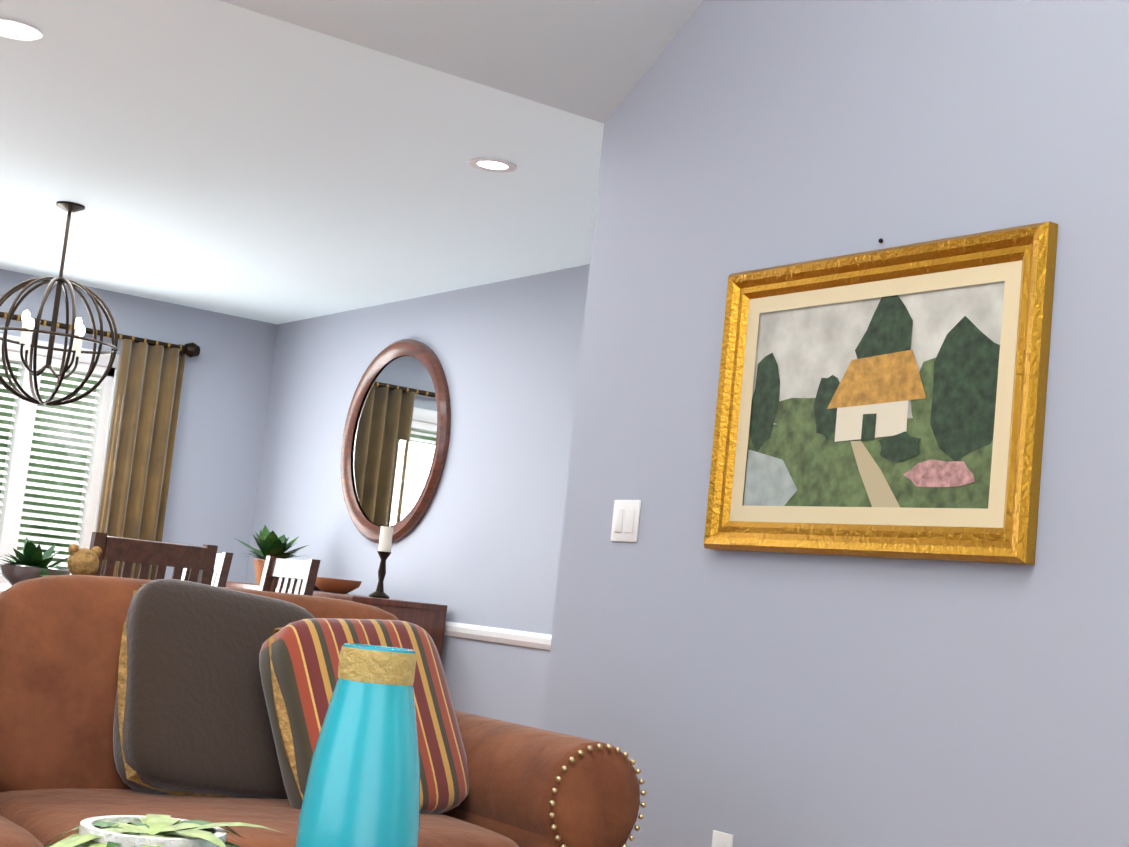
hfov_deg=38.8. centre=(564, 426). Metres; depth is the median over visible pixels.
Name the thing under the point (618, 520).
switch
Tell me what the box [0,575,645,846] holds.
sofa
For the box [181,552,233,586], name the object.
dining chair
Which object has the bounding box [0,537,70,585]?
centerpiece plant
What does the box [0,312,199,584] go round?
window
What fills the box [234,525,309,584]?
potted plant
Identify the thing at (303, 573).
dining chair
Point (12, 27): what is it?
recessed light
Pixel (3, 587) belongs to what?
dining table
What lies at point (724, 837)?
outlet
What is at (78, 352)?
candle
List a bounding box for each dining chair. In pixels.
[89,532,217,584]
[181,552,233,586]
[258,556,320,595]
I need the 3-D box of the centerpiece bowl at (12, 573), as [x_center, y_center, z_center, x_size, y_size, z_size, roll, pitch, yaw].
[-2.225,0.635,6.713,0.300,0.105,0.300,10,-8,-35]
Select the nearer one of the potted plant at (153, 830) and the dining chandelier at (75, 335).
the potted plant at (153, 830)
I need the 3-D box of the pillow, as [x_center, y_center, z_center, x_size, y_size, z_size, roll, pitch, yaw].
[-0.733,0.575,3.444,0.460,0.460,0.140,17,-38,-35]
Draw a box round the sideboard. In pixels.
[225,581,447,659]
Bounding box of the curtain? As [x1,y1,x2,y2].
[70,338,186,584]
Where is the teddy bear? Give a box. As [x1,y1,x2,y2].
[67,544,101,575]
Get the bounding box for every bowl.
[0,562,70,585]
[315,577,361,593]
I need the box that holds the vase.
[295,643,419,846]
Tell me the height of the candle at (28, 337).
0.090 m
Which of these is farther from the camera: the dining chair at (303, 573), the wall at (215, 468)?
the wall at (215, 468)
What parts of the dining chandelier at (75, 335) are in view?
bulb, bulb, arm, arm, arm, arm, stem, bulb, bulb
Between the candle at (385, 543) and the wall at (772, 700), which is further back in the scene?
the candle at (385, 543)
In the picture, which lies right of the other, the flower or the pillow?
the flower
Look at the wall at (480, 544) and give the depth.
7.76 m
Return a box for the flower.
[902,459,975,487]
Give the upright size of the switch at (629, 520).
0.067 m
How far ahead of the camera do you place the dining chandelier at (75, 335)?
6.85 m
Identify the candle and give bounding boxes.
[19,322,27,344]
[24,329,32,350]
[71,329,79,350]
[75,336,82,357]
[369,526,392,598]
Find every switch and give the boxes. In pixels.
[610,500,640,541]
[614,509,623,531]
[625,509,634,532]
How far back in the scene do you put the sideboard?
7.45 m
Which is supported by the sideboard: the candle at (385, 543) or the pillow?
the candle at (385, 543)
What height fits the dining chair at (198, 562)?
1.020 m
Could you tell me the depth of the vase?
1.86 m
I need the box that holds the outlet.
[712,830,733,846]
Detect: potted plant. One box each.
[44,814,278,846]
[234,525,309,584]
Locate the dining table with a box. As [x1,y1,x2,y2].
[0,584,10,592]
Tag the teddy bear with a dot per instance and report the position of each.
(83, 561)
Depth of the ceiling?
5.55 m
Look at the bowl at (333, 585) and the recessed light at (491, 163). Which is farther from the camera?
the bowl at (333, 585)
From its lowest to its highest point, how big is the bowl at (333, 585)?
0.070 m
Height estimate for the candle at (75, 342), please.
0.090 m
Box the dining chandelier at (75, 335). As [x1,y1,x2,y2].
[0,201,117,405]
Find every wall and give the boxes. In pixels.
[0,269,276,582]
[245,264,589,728]
[542,0,1128,846]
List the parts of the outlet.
electrical outlet plate socket on the wall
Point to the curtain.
(145, 401)
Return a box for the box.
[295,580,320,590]
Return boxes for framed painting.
[704,221,1057,564]
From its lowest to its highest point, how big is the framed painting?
0.776 m
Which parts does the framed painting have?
frame, frame, frame, frame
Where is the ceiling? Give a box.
[0,0,702,324]
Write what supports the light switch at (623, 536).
attached to the wall at (772, 700)
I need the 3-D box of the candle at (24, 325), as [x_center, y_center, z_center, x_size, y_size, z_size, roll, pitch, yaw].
[-2.273,-0.395,6.734,0.022,0.090,0.022,10,-8,-35]
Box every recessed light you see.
[0,17,42,40]
[469,157,516,172]

